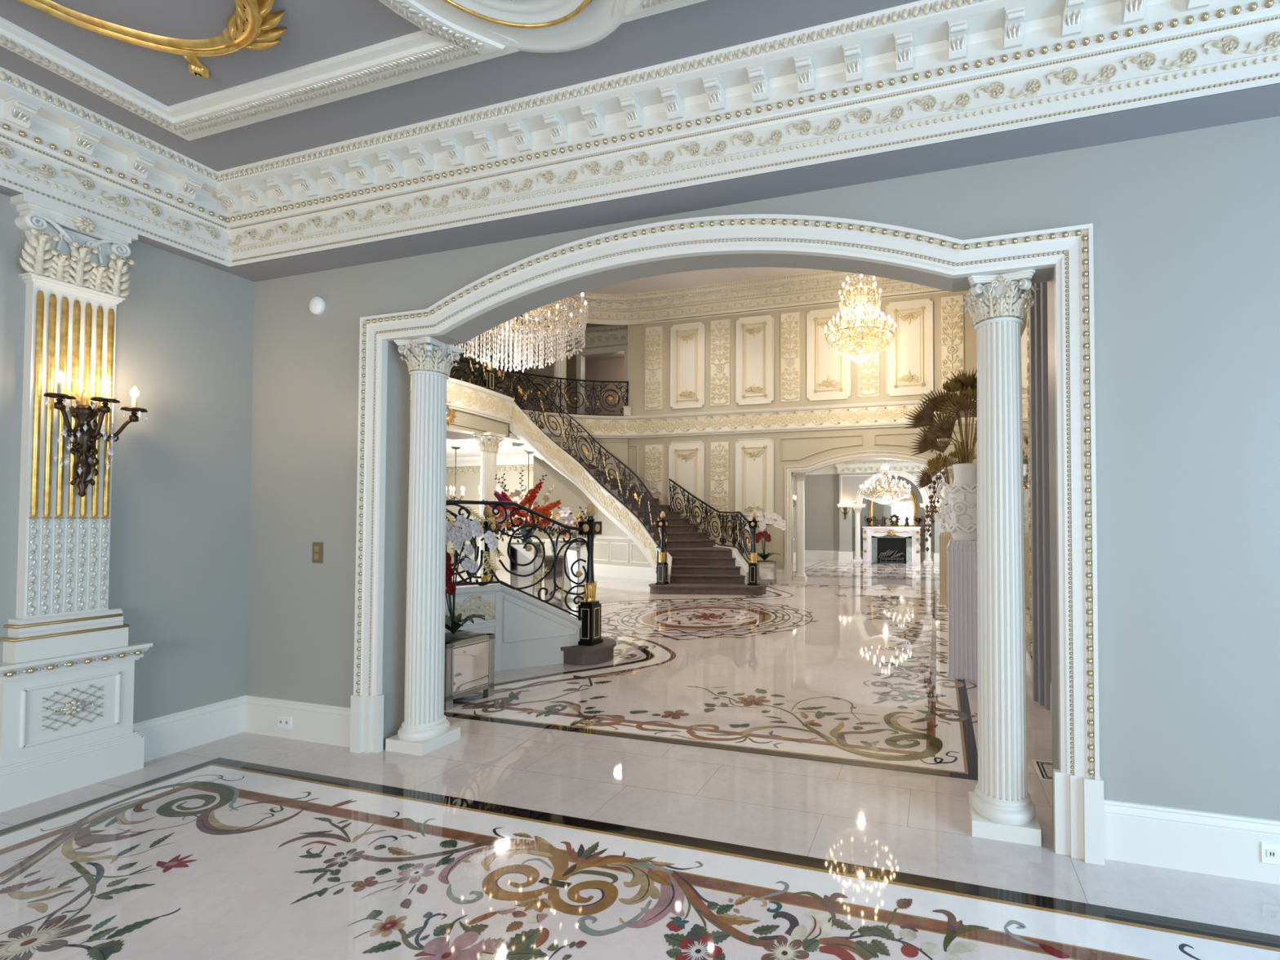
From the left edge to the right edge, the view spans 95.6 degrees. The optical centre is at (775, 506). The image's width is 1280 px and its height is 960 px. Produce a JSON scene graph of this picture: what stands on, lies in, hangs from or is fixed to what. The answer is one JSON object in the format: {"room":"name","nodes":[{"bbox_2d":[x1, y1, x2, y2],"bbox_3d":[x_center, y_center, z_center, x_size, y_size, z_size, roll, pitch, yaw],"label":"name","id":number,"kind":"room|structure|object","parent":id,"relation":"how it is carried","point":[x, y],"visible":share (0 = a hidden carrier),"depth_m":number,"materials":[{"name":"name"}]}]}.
{"room":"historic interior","nodes":[
{"label":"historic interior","id":0,"kind":"room"},
{"bbox_2d":[0,193,254,723],"bbox_3d":[-4.860,-0.443,0.514,0.150,3.900,7.796,0,-1,16],"label":"wall","id":1,"kind":"structure","parent":0,"point":[180,491],"depth_m":3.65,"materials":[{"name":"grey paint"}]},
{"bbox_2d":[0,193,152,813],"bbox_3d":[-3.931,-0.040,3.191,0.181,3.216,0.600,0,-1,16],"label":"pilaster","id":2,"kind":"object","parent":1,"relation":"attached to","point":[67,667],"visible":1,"depth_m":3.14,"materials":[{"name":"white"}]},
{"bbox_2d":[43,370,147,497],"bbox_3d":[-3.837,-0.401,3.202,0.220,0.688,0.418,0,-1,16],"label":"wall sconce","id":3,"kind":"object","parent":2,"relation":"attached to","point":[83,437],"visible":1,"depth_m":3.17,"materials":[{"name":"brown metal"}]},
{"bbox_2d":[133,694,245,762],"bbox_3d":[-4.783,1.380,0.436,0.022,0.252,7.466,0,-1,16],"label":"baseboard","id":4,"kind":"structure","parent":1,"relation":"attached to","point":[175,732],"depth_m":3.71,"materials":[{"name":"white wood"}]},
{"bbox_2d":[0,0,1279,266],"bbox_3d":[-0.232,-1.998,-0.901,9.330,0.522,7.252,0,-1,16],"label":"trim","id":5,"kind":"structure","parent":1,"relation":"attached to","point":[922,72],"depth_m":2.87,"materials":[{"name":"white"}]},
{"bbox_2d":[409,409,508,436],"bbox_3d":[-6.954,-1.796,10.525,0.492,0.450,5.302,0,-1,16],"label":"beam","id":6,"kind":"structure","parent":0,"point":[466,420],"depth_m":11.94,"materials":[{"name":"beige paint"}]},
{"bbox_2d":[0,0,920,171],"bbox_3d":[-0.339,-2.319,-0.891,9.537,0.120,7.400,0,-1,16],"label":"ceiling","id":7,"kind":"structure","parent":0,"point":[317,30],"depth_m":2.75,"materials":[{"name":"grey paint"}]},
{"bbox_2d":[16,0,286,78],"bbox_3d":[-2.792,-2.165,2.334,1.361,0.047,0.976,0,-1,16],"label":"ornament","id":8,"kind":"object","parent":7,"relation":"attached to","point":[250,25],"visible":1,"depth_m":2.58,"materials":[{"name":"gold metal"}]},
{"bbox_2d":[0,0,519,141],"bbox_3d":[-2.820,-2.185,1.111,2.379,0.062,3.900,0,-1,16],"label":"trim","id":9,"kind":"structure","parent":7,"relation":"attached to","point":[446,41],"depth_m":2.79,"materials":[{"name":"white"}]},
{"bbox_2d":[443,0,591,28],"bbox_3d":[-1.087,-2.163,2.097,0.880,0.060,0.880,0,-1,16],"label":"ceiling medallion","id":10,"kind":"object","parent":7,"relation":"attached to","point":[523,14],"visible":1,"depth_m":2.45,"materials":[{"name":"white"}]},
{"bbox_2d":[429,0,626,53],"bbox_3d":[-1.087,-2.175,2.098,1.200,0.034,1.200,0,-1,16],"label":"trim","id":11,"kind":"structure","parent":7,"relation":"attached to","point":[595,22],"depth_m":2.56,"materials":[{"name":"white"}]},
{"bbox_2d":[612,0,706,22],"bbox_3d":[-0.137,-2.200,0.344,2.379,0.062,3.900,0,-1,16],"label":"trim","id":12,"kind":"structure","parent":7,"relation":"attached to","point":[633,10],"depth_m":2.43,"materials":[{"name":"white"}]},
{"bbox_2d":[446,432,532,457],"bbox_3d":[-9.678,-1.729,11.834,5.700,0.130,11.250,0,-1,16],"label":"ceiling","id":13,"kind":"structure","parent":0,"point":[468,447],"depth_m":15.34,"materials":[{"name":"white paint"}]},
{"bbox_2d":[445,446,464,500],"bbox_3d":[-8.476,-0.886,15.034,0.455,1.410,0.476,0,-1,16],"label":"pendant light","id":14,"kind":"object","parent":13,"relation":"hanging from","point":[455,448],"visible":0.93,"depth_m":15.02,"materials":[{"name":"brown metal"}]},
{"bbox_2d":[445,464,544,569],"bbox_3d":[-7.301,0.074,17.017,7.400,3.600,0.100,0,-1,16],"label":"wall","id":15,"kind":"structure","parent":0,"point":[470,482],"depth_m":17.51,"materials":[{"name":"beige paint"}]},
{"bbox_2d":[446,454,533,473],"bbox_3d":[-7.616,-1.302,16.972,6.834,0.490,0.180,0,-1,16],"label":"trim","id":16,"kind":"structure","parent":15,"relation":"attached to","point":[520,459],"depth_m":17.25,"materials":[{"name":"white"}]},
{"bbox_2d":[409,422,627,442],"bbox_3d":[-9.024,-2.070,12.216,7.950,0.870,12.970,0,-1,16],"label":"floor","id":17,"kind":"structure","parent":0,"point":[450,434],"depth_m":12.95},
{"bbox_2d":[410,375,514,423],"bbox_3d":[-6.715,-2.264,10.466,0.296,0.585,5.363,0,-1,16],"label":"trim","id":18,"kind":"structure","parent":17,"relation":"attached to","point":[463,396],"depth_m":11.89,"materials":[{"name":"white paint"}]},
{"bbox_2d":[446,401,457,425],"bbox_3d":[-6.450,-1.877,11.106,0.050,0.600,0.586,0,-1,16],"label":"sunburst ornament","id":19,"kind":"object","parent":18,"relation":"attached to","point":[450,411],"visible":0.41,"depth_m":11.19,"materials":[{"name":"gold metal"}]},
{"bbox_2d":[448,328,511,396],"bbox_3d":[-6.769,-3.304,10.505,0.238,1.505,5.327,0,-1,16],"label":"balcony railing","id":20,"kind":"object","parent":17,"relation":"on","point":[488,374],"visible":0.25,"depth_m":12.22,"materials":[{"name":"black metal"}]},
{"bbox_2d":[449,360,628,415],"bbox_3d":[-6.262,-2.967,14.083,5.163,0.952,0.910,1,-2,-39],"label":"balcony railing","id":21,"kind":"object","parent":17,"relation":"on","point":[560,386],"visible":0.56,"depth_m":15.03,"materials":[{"name":"black metal"}]},
{"bbox_2d":[550,320,568,413],"bbox_3d":[-5.858,-3.721,15.410,0.518,2.580,0.518,0,-1,16],"label":"column","id":22,"kind":"structure","parent":17,"relation":"on","point":[560,367],"depth_m":15.28,"materials":[{"name":"white"}]},
{"bbox_2d":[449,322,627,414],"bbox_3d":[-7.553,-4.004,17.124,8.100,3.220,0.910,0,-1,16],"label":"wall","id":23,"kind":"structure","parent":0,"point":[548,371],"depth_m":17.32,"materials":[{"name":"beige paint"}]},
{"bbox_2d":[450,324,627,416],"bbox_3d":[-7.606,-3.834,17.338,7.880,2.890,0.220,0,-1,16],"label":"trim","id":24,"kind":"structure","parent":23,"relation":"attached to","point":[609,335],"depth_m":16.75,"materials":[{"name":"white paint"}]},
{"bbox_2d":[532,435,627,538],"bbox_3d":[-5.154,-0.543,15.065,2.362,2.750,0.204,0,-1,-18],"label":"wall","id":25,"kind":"structure","parent":0,"point":[571,495],"depth_m":15.08,"materials":[{"name":"beige paint"}]},
{"bbox_2d":[520,408,627,438],"bbox_3d":[-6.477,-2.193,13.645,5.929,0.585,1.164,1,-2,-44],"label":"trim","id":26,"kind":"structure","parent":25,"relation":"attached to","point":[598,426],"depth_m":15.18,"materials":[{"name":"white"}]},
{"bbox_2d":[544,467,652,568],"bbox_3d":[-4.770,0.137,15.256,5.177,3.400,0.043,-1,-2,36],"label":"wall","id":27,"kind":"structure","parent":0,"point":[620,552],"depth_m":14.83,"materials":[{"name":"beige paint"}]},
{"bbox_2d":[545,535,657,581],"bbox_3d":[-4.783,1.302,15.214,5.177,1.070,0.083,-1,-2,36],"label":"trim","id":28,"kind":"structure","parent":27,"relation":"attached to","point":[602,570],"depth_m":14.59,"materials":[{"name":"white"}]},
{"bbox_2d":[584,353,624,416],"bbox_3d":[-4.508,-3.903,17.952,6.500,3.200,2.340,0,-1,16],"label":"wall","id":29,"kind":"structure","parent":0,"point":[605,367],"depth_m":19.44,"materials":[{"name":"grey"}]},
{"bbox_2d":[0,559,1279,959],"bbox_3d":[-2.903,1.778,10.362,20.700,0.104,27.600,0,-1,16],"label":"floor","id":30,"kind":"structure","parent":0,"point":[788,771],"depth_m":2.67,"materials":[{"name":"stone"}]},
{"bbox_2d":[385,336,463,755],"bbox_3d":[-2.342,0.242,3.807,0.356,2.682,0.356,0,-1,16],"label":"column","id":31,"kind":"structure","parent":30,"relation":"on","point":[425,728],"depth_m":3.72,"materials":[{"name":"white"}]},
{"bbox_2d":[444,630,494,711],"bbox_3d":[-2.694,1.341,4.736,0.458,0.525,0.458,-1,-1,24],"label":"planter","id":32,"kind":"object","parent":30,"relation":"on","point":[469,655],"visible":0.56,"depth_m":4.64,"materials":[{"name":"silver metal"}]},
{"bbox_2d":[444,515,500,634],"bbox_3d":[-2.632,0.564,4.681,0.499,1.002,0.770,1,-2,-39],"label":"orchid","id":33,"kind":"object","parent":32,"relation":"on","point":[453,623],"visible":0.7,"depth_m":4.65,"materials":[{"name":"grey plant"}]},
{"bbox_2d":[472,431,506,582],"bbox_3d":[-6.264,0.086,12.351,0.534,3.370,0.534,0,-1,16],"label":"column","id":34,"kind":"structure","parent":30,"relation":"on","point":[489,442],"depth_m":12.24,"materials":[{"name":"white"}]},
{"bbox_2d":[507,542,545,597],"bbox_3d":[-4.041,1.137,9.194,0.440,1.130,0.440,0,-1,-4],"label":"pedestal","id":35,"kind":"object","parent":30,"relation":"on","point":[518,554],"visible":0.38,"depth_m":9.02,"materials":[{"name":"white mirror"}]},
{"bbox_2d":[519,521,534,542],"bbox_3d":[-4.041,0.403,9.210,0.240,0.340,0.240,0,-1,16],"label":"glass vase","id":36,"kind":"object","parent":35,"relation":"on","point":[522,531],"visible":0.49,"depth_m":9.12,"materials":[{"name":"teal"}]},
{"bbox_2d":[482,470,561,542],"bbox_3d":[-4.084,0.015,9.082,1.318,1.241,0.301,0,-1,0],"label":"flower arrangement","id":37,"kind":"object","parent":36,"relation":"in","point":[527,501],"visible":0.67,"depth_m":9.07,"materials":[{"name":"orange plant"}]},
{"bbox_2d":[444,580,616,671],"bbox_3d":[-5.491,-0.508,6.314,7.375,4.290,2.915,0,-1,16],"label":"staircase","id":38,"kind":"structure","parent":30,"relation":"on","point":[528,631],"depth_m":5.73,"materials":[{"name":"white paint"}]},
{"bbox_2d":[445,505,497,582],"bbox_3d":[-5.690,-1.069,6.779,4.362,5.092,1.494,0,-1,12],"label":"stair railing","id":39,"kind":"object","parent":38,"relation":"on","point":[486,512],"visible":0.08,"depth_m":6.89,"materials":[{"name":"black metal"}]},
{"bbox_2d":[445,499,603,645],"bbox_3d":[-4.711,-0.421,5.306,5.850,3.732,1.250,0,-1,-7],"label":"stair railing","id":40,"kind":"object","parent":38,"relation":"on","point":[589,611],"visible":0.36,"depth_m":5.89,"materials":[{"name":"black metal"}]},
{"bbox_2d":[542,555,564,607],"bbox_3d":[-3.809,1.275,9.748,0.352,0.880,0.352,0,-1,-19],"label":"pedestal","id":41,"kind":"object","parent":30,"relation":"on","point":[557,600],"visible":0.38,"depth_m":9.62,"materials":[{"name":"white mirror"}]},
{"bbox_2d":[555,540,587,602],"bbox_3d":[-3.721,1.175,10.423,0.528,1.110,0.528,0,-1,6],"label":"pedestal","id":42,"kind":"object","parent":30,"relation":"on","point":[577,550],"visible":0.39,"depth_m":10.24,"materials":[{"name":"white mirror"}]},
{"bbox_2d":[547,506,587,538],"bbox_3d":[-3.751,0.293,10.222,0.828,0.613,0.289,0,-1,-2],"label":"flower arrangement","id":43,"kind":"object","parent":42,"relation":"on","point":[565,512],"visible":0.6,"depth_m":10.22,"materials":[{"name":"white plant"}]},
{"bbox_2d":[507,400,767,595],"bbox_3d":[-3.461,-0.348,13.408,7.375,4.290,3.205,0,-1,16],"label":"staircase","id":44,"kind":"structure","parent":30,"relation":"on","point":[697,565],"depth_m":13.23,"materials":[{"name":"white paint"}]},
{"bbox_2d":[508,358,669,585],"bbox_3d":[-3.979,-0.929,13.009,4.216,5.092,1.501,0,-1,20],"label":"stair railing","id":45,"kind":"object","parent":44,"relation":"on","point":[662,566],"visible":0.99,"depth_m":13.53,"materials":[{"name":"black metal"}]},
{"bbox_2d":[668,478,759,585],"bbox_3d":[-1.401,0.423,13.219,0.560,2.402,4.110,1,-2,-34],"label":"stair railing","id":46,"kind":"object","parent":44,"relation":"on","point":[753,566],"visible":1,"depth_m":12.98,"materials":[{"name":"black metal"}]},
{"bbox_2d":[756,560,776,584],"bbox_3d":[-0.259,1.536,13.356,0.498,0.525,0.498,0,-1,-12],"label":"planter","id":47,"kind":"object","parent":30,"relation":"on","point":[767,568],"visible":0.59,"depth_m":13.13,"materials":[{"name":"silver metal"}]},
{"bbox_2d":[745,509,786,560],"bbox_3d":[-0.261,0.658,13.318,0.718,1.214,0.814,1,-1,-29],"label":"orchid","id":48,"kind":"object","parent":47,"relation":"on","point":[780,523],"visible":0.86,"depth_m":13.28,"materials":[{"name":"grey plant"}]},
{"bbox_2d":[792,471,807,580],"bbox_3d":[0.623,0.476,14.168,0.356,2.682,0.356,0,-1,16],"label":"column","id":49,"kind":"structure","parent":30,"relation":"on","point":[800,477],"depth_m":14.08,"materials":[{"name":"white"}]},
{"bbox_2d":[853,507,862,561],"bbox_3d":[2.982,0.990,20.515,0.320,1.941,0.320,0,-1,16],"label":"column","id":50,"kind":"structure","parent":30,"relation":"on","point":[857,557],"depth_m":20.43,"materials":[{"name":"white"}]},
{"bbox_2d":[862,526,921,561],"bbox_3d":[4.246,1.341,20.671,2.080,1.250,0.669,0,-1,16],"label":"fireplace","id":51,"kind":"object","parent":30,"relation":"on","point":[877,540],"visible":1,"depth_m":20.62,"materials":[{"name":"beige stone"}]},
{"bbox_2d":[862,526,921,529],"bbox_3d":[4.258,0.767,20.727,2.080,0.100,0.580,0,-1,16],"label":"mantel shelf","id":52,"kind":"object","parent":51,"relation":"attached to","point":[864,527],"depth_m":20.47,"materials":[{"name":"beige stone"}]},
{"bbox_2d":[923,506,933,563],"bbox_3d":[5.347,0.977,19.838,0.320,1.941,0.320,0,-1,16],"label":"column","id":53,"kind":"structure","parent":30,"relation":"on","point":[927,559],"depth_m":19.75,"materials":[{"name":"white"}]},
{"bbox_2d":[938,532,953,604],"bbox_3d":[3.131,1.095,10.159,0.385,1.270,0.385,0,-1,16],"label":"pedestal","id":54,"kind":"object","parent":30,"relation":"on","point":[944,538],"visible":0.54,"depth_m":10.02,"materials":[{"name":"beige"}]},
{"bbox_2d":[938,490,950,533],"bbox_3d":[3.160,0.082,10.171,0.428,0.755,0.431,0,-1,5],"label":"vase","id":55,"kind":"object","parent":54,"relation":"on","point":[942,517],"visible":0.3,"depth_m":10.10,"materials":[{"name":"ceramic"}]},
{"bbox_2d":[912,438,977,551],"bbox_3d":[3.072,-0.266,10.145,1.203,2.139,0.445,0,-1,16],"label":"bouquet","id":56,"kind":"object","parent":55,"relation":"in","point":[942,461],"visible":0.8,"depth_m":10.13,"materials":[{"name":"brown plant"}]},
{"bbox_2d":[946,539,977,680],"bbox_3d":[1.865,0.975,5.499,0.385,1.300,0.385,0,-1,16],"label":"pedestal","id":57,"kind":"object","parent":30,"relation":"on","point":[962,664],"visible":0.63,"depth_m":5.34,"materials":[{"name":"white stone"}]},
{"bbox_2d":[936,462,977,541],"bbox_3d":[1.863,-0.045,5.521,0.423,0.740,0.420,1,-1,-28],"label":"vase","id":58,"kind":"object","parent":57,"relation":"on","point":[960,506],"visible":0.73,"depth_m":5.40,"materials":[{"name":"white ceramic"}]},
{"bbox_2d":[902,368,977,463],"bbox_3d":[1.770,-0.765,5.500,1.066,1.241,0.540,0,-1,16],"label":"potted plant","id":59,"kind":"object","parent":58,"relation":"in","point":[967,384],"visible":0.62,"depth_m":5.47,"materials":[{"name":"brown plant"}]},
{"bbox_2d":[960,269,1041,846],"bbox_3d":[1.119,0.223,2.817,0.356,2.682,0.356,0,-1,16],"label":"column","id":60,"kind":"structure","parent":30,"relation":"on","point":[1002,807],"depth_m":2.73,"materials":[{"name":"white"}]},
{"bbox_2d":[0,82,1279,281],"bbox_3d":[-0.289,-1.783,-0.727,9.537,0.100,7.566,0,-1,16],"label":"ceiling","id":61,"kind":"structure","parent":0,"point":[1261,102],"depth_m":2.84,"materials":[{"name":"grey paint"}]},
{"bbox_2d":[490,266,826,329],"bbox_3d":[-4.624,-5.795,11.182,17.020,0.100,12.700,0,-1,16],"label":"ceiling","id":62,"kind":"structure","parent":0,"point":[715,276],"depth_m":14.09,"materials":[{"name":"white paint"}]},
{"bbox_2d":[449,293,588,372],"bbox_3d":[-4.673,-4.083,9.924,2.665,3.380,2.666,1,-1,-29],"label":"chandelier","id":63,"kind":"object","parent":62,"relation":"hanging from","point":[510,323],"visible":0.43,"depth_m":9.96,"materials":[{"name":"clear glass"}]},
{"bbox_2d":[824,273,896,363],"bbox_3d":[1.759,-4.356,11.797,1.481,2.739,1.466,0,-1,-5],"label":"chandelier","id":64,"kind":"object","parent":62,"relation":"hanging from","point":[860,327],"visible":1,"depth_m":11.62,"materials":[{"name":"gold"}]},
{"bbox_2d":[245,115,1279,831],"bbox_3d":[0.742,-0.385,2.874,9.650,3.900,0.184,0,-1,16],"label":"wall","id":65,"kind":"structure","parent":0,"point":[1186,224],"depth_m":2.54,"materials":[{"name":"grey paint"}]},
{"bbox_2d":[277,715,292,728],"bbox_3d":[-3.366,1.474,3.885,0.124,0.080,0.014,0,-1,16],"label":"wall outlet","id":66,"kind":"object","parent":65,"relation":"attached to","point":[284,722],"visible":1,"depth_m":3.88,"materials":[{"name":"white plastic"}]},
{"bbox_2d":[244,694,350,747],"bbox_3d":[-3.244,1.458,3.866,1.095,0.252,0.022,0,-1,16],"label":"baseboard","id":67,"kind":"structure","parent":65,"relation":"attached to","point":[327,724],"depth_m":3.85,"materials":[{"name":"white"}]},
{"bbox_2d":[309,296,324,315],"bbox_3d":[-3.163,-1.390,3.897,0.124,0.124,0.040,0,-1,16],"label":"smoke detector","id":68,"kind":"object","parent":65,"relation":"attached to","point":[317,304],"visible":1,"depth_m":3.88,"materials":[{"name":"white plastic"}]},
{"bbox_2d":[311,542,323,563],"bbox_3d":[-3.124,0.311,3.862,0.088,0.140,0.013,0,-1,16],"label":"light switch","id":69,"kind":"object","parent":65,"relation":"attached to","point":[317,547],"visible":1,"depth_m":3.85,"materials":[{"name":"gold metal"}]},
{"bbox_2d":[350,213,1104,865],"bbox_3d":[-0.645,-0.003,3.133,4.344,3.144,0.084,0,-1,16],"label":"trim","id":70,"kind":"structure","parent":65,"relation":"attached to","point":[1077,784],"depth_m":2.78,"materials":[{"name":"white"}]},
{"bbox_2d":[1103,799,1279,884],"bbox_3d":[3.324,1.421,1.987,3.917,0.252,0.022,0,-1,16],"label":"baseboard","id":71,"kind":"structure","parent":65,"relation":"attached to","point":[1219,844],"depth_m":2.42,"materials":[{"name":"white wood"}]},
{"bbox_2d":[1260,841,1279,864],"bbox_3d":[2.073,1.429,2.329,0.124,0.080,0.014,0,-1,16],"label":"wall outlet","id":72,"kind":"object","parent":65,"relation":"attached to","point":[1270,852],"visible":1,"depth_m":2.33,"materials":[{"name":"white plastic"}]},
{"bbox_2d":[1266,848,1277,858],"bbox_3d":[2.046,1.429,2.334,0.036,0.032,0.004,0,-1,16],"label":"socket","id":73,"kind":"object","parent":72,"relation":"attached to","point":[1270,853],"depth_m":2.33,"materials":[{"name":"white"}]},
{"bbox_2d":[793,473,795,552],"bbox_3d":[0.093,0.012,18.414,0.150,3.800,7.750,0,-1,16],"label":"wall","id":74,"kind":"structure","parent":0,"point":[794,479],"depth_m":20.21,"materials":[{"name":"grey paint"}]},
{"bbox_2d":[627,290,977,577],"bbox_3d":[0.308,-1.952,14.261,8.970,7.540,0.200,0,-1,16],"label":"wall","id":75,"kind":"structure","parent":0,"point":[791,448],"depth_m":14.19,"materials":[{"name":"beige paint"}]},
{"bbox_2d":[644,325,662,409],"bbox_3d":[-3.274,-3.732,15.191,0.510,2.225,0.061,0,-1,16],"label":"carved panel","id":76,"kind":"object","parent":75,"relation":"attached to","point":[654,335],"visible":1,"depth_m":15.19,"materials":[{"name":"white"}]},
{"bbox_2d":[644,444,663,504],"bbox_3d":[-3.247,-0.725,15.115,0.530,1.880,0.061,0,-1,16],"label":"carved panel","id":77,"kind":"object","parent":75,"relation":"attached to","point":[654,454],"visible":0.77,"depth_m":15.11,"materials":[{"name":"white"}]},
{"bbox_2d":[668,440,704,524],"bbox_3d":[-2.341,-0.640,14.836,1.020,2.165,0.095,0,-1,16],"label":"framed panel","id":78,"kind":"object","parent":75,"relation":"attached to","point":[686,459],"visible":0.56,"depth_m":14.84,"materials":[{"name":"white"}]},
{"bbox_2d":[670,321,705,408],"bbox_3d":[-2.322,-3.725,14.900,0.985,2.255,0.095,0,-1,16],"label":"framed panel","id":79,"kind":"object","parent":75,"relation":"attached to","point":[686,340],"visible":1,"depth_m":14.91,"materials":[{"name":"white"}]},
{"bbox_2d":[710,441,728,515],"bbox_3d":[-1.444,-0.735,14.599,0.512,1.880,0.061,0,-1,16],"label":"carved panel","id":80,"kind":"object","parent":75,"relation":"attached to","point":[719,451],"visible":0.99,"depth_m":14.59,"materials":[{"name":"white"}]},
{"bbox_2d":[710,319,730,405],"bbox_3d":[-1.435,-3.742,14.665,0.545,2.225,0.061,0,-1,16],"label":"carved panel","id":81,"kind":"object","parent":75,"relation":"attached to","point":[720,330],"visible":1,"depth_m":14.66,"materials":[{"name":"white"}]},
{"bbox_2d":[528,270,949,324],"bbox_3d":[-3.435,-5.378,11.884,14.425,0.700,7.840,1,-2,-35],"label":"trim","id":82,"kind":"structure","parent":75,"relation":"attached to","point":[774,293],"depth_m":14.51,"materials":[{"name":"white paint"}]},
{"bbox_2d":[734,438,773,524],"bbox_3d":[-0.538,-0.651,14.321,1.030,2.165,0.095,0,-1,16],"label":"framed panel","id":83,"kind":"object","parent":75,"relation":"attached to","point":[754,457],"visible":0.74,"depth_m":14.33,"materials":[{"name":"white"}]},
{"bbox_2d":[735,314,773,404],"bbox_3d":[-0.533,-3.735,14.389,1.015,2.255,0.095,0,-1,16],"label":"framed panel","id":84,"kind":"object","parent":75,"relation":"attached to","point":[754,335],"visible":1,"depth_m":14.40,"materials":[{"name":"white paint"}]},
{"bbox_2d":[780,311,799,401],"bbox_3d":[0.368,-3.752,14.149,0.505,2.225,0.061,0,-1,16],"label":"carved panel","id":85,"kind":"object","parent":75,"relation":"attached to","point":[789,322],"visible":1,"depth_m":14.15,"materials":[{"name":"white paint"}]},
{"bbox_2d":[627,430,964,491],"bbox_3d":[-0.386,-0.821,14.310,9.845,1.830,0.038,0,-1,16],"label":"trim","id":86,"kind":"structure","parent":75,"relation":"attached to","point":[956,431],"depth_m":13.76,"materials":[{"name":"beige paint"}]},
{"bbox_2d":[626,399,977,438],"bbox_3d":[0.283,-2.178,14.082,8.958,0.585,0.169,0,-1,16],"label":"trim","id":87,"kind":"structure","parent":75,"relation":"attached to","point":[885,414],"depth_m":14.17,"materials":[{"name":"white paint"}]},
{"bbox_2d":[806,306,850,400],"bbox_3d":[1.296,-3.745,13.866,1.100,2.255,0.095,0,-1,16],"label":"framed panel","id":88,"kind":"object","parent":75,"relation":"attached to","point":[828,371],"visible":0.84,"depth_m":13.91,"materials":[{"name":"white"}]},
{"bbox_2d":[857,303,879,397],"bbox_3d":[2.233,-3.762,13.616,0.525,2.225,0.061,0,-1,16],"label":"carved panel","id":89,"kind":"object","parent":75,"relation":"attached to","point":[868,371],"visible":0.43,"depth_m":13.60,"materials":[{"name":"white"}]},
{"bbox_2d":[784,450,957,580],"bbox_3d":[2.321,0.232,13.498,4.344,3.144,0.084,0,-1,16],"label":"trim","id":90,"kind":"structure","parent":75,"relation":"attached to","point":[868,454],"depth_m":13.91,"materials":[{"name":"white"}]},
{"bbox_2d":[885,297,933,396],"bbox_3d":[3.151,-3.755,13.335,1.090,2.255,0.095,0,-1,16],"label":"framed panel","id":91,"kind":"object","parent":75,"relation":"attached to","point":[909,357],"visible":1,"depth_m":13.34,"materials":[{"name":"white paint"}]},
{"bbox_2d":[939,294,964,392],"bbox_3d":[4.076,-3.773,13.088,0.520,2.225,0.061,0,-1,16],"label":"carved panel","id":92,"kind":"object","parent":75,"relation":"attached to","point":[951,317],"visible":0.89,"depth_m":13.10,"materials":[{"name":"white paint"}]},
{"bbox_2d":[804,474,934,551],"bbox_3d":[4.627,0.069,20.809,7.550,3.800,0.550,0,-1,16],"label":"wall","id":93,"kind":"structure","parent":0,"point":[821,492],"depth_m":21.30,"materials":[{"name":"grey paint"}]},
{"bbox_2d":[793,550,939,563],"bbox_3d":[3.666,1.720,17.327,7.300,0.340,7.400,0,-1,16],"label":"baseboard","id":94,"kind":"structure","parent":93,"relation":"attached to","point":[809,554],"depth_m":21.13,"materials":[{"name":"white"}]},
{"bbox_2d":[869,483,916,526],"bbox_3d":[4.340,-0.077,20.954,1.704,1.618,0.095,0,-1,16],"label":"mirror","id":95,"kind":"object","parent":93,"relation":"attached to","point":[907,507],"visible":0.51,"depth_m":20.94,"materials":[{"name":"white mirror"}]},
{"bbox_2d":[839,471,945,553],"bbox_3d":[4.282,0.063,20.569,3.800,3.800,0.900,0,-1,16],"label":"wall","id":96,"kind":"structure","parent":0,"point":[851,485],"depth_m":20.55,"materials":[{"name":"grey paint"}]},
{"bbox_2d":[806,458,943,475],"bbox_3d":[3.614,-1.583,17.208,7.300,0.540,7.000,0,-1,16],"label":"trim","id":97,"kind":"structure","parent":96,"relation":"attached to","point":[863,465],"depth_m":20.29,"materials":[{"name":"white"}]},
{"bbox_2d":[836,469,946,507],"bbox_3d":[4.171,-0.655,20.196,3.918,1.340,0.350,0,-1,16],"label":"trim","id":98,"kind":"structure","parent":96,"relation":"attached to","point":[860,504],"depth_m":20.13,"materials":[{"name":"white"}]},
{"bbox_2d":[976,332,977,443],"bbox_3d":[3.235,-2.066,7.912,0.150,7.490,10.800,0,-1,16],"label":"wall","id":99,"kind":"structure","parent":0,"point":[976,332],"depth_m":12.76,"materials":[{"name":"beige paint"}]},
{"bbox_2d":[1020,300,1032,659],"bbox_3d":[2.556,-0.290,5.934,0.087,3.350,1.840,0,-1,16],"label":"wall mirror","id":100,"kind":"object","parent":99,"relation":"attached to","point":[1024,329],"visible":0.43,"depth_m":5.50,"materials":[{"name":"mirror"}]},
{"bbox_2d":[1026,650,1051,711],"bbox_3d":[3.122,1.550,7.759,0.022,0.252,10.600,0,-1,16],"label":"baseboard","id":101,"kind":"structure","parent":99,"relation":"attached to","point":[1028,660],"depth_m":5.42,"materials":[{"name":"white"}]},
{"bbox_2d":[1028,282,1051,710],"bbox_3d":[2.177,-0.419,4.656,0.110,4.050,0.270,0,-1,16],"label":"trim","id":102,"kind":"structure","parent":99,"relation":"attached to","point":[1038,340],"depth_m":4.62,"materials":[{"name":"grey paint"}]},
{"bbox_3d":[3.676,-1.903,17.432,7.700,0.110,7.750,0,-1,16],"label":"ceiling","id":103,"kind":"structure","parent":0,"visible":0},
{"bbox_2d":[859,459,911,504],"bbox_3d":[3.345,-0.966,17.273,1.541,1.770,1.541,1,-1,-27],"label":"chandelier","id":104,"kind":"object","parent":103,"relation":"hanging from","point":[885,483],"visible":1,"depth_m":17.10,"materials":[{"name":"clear glass"}]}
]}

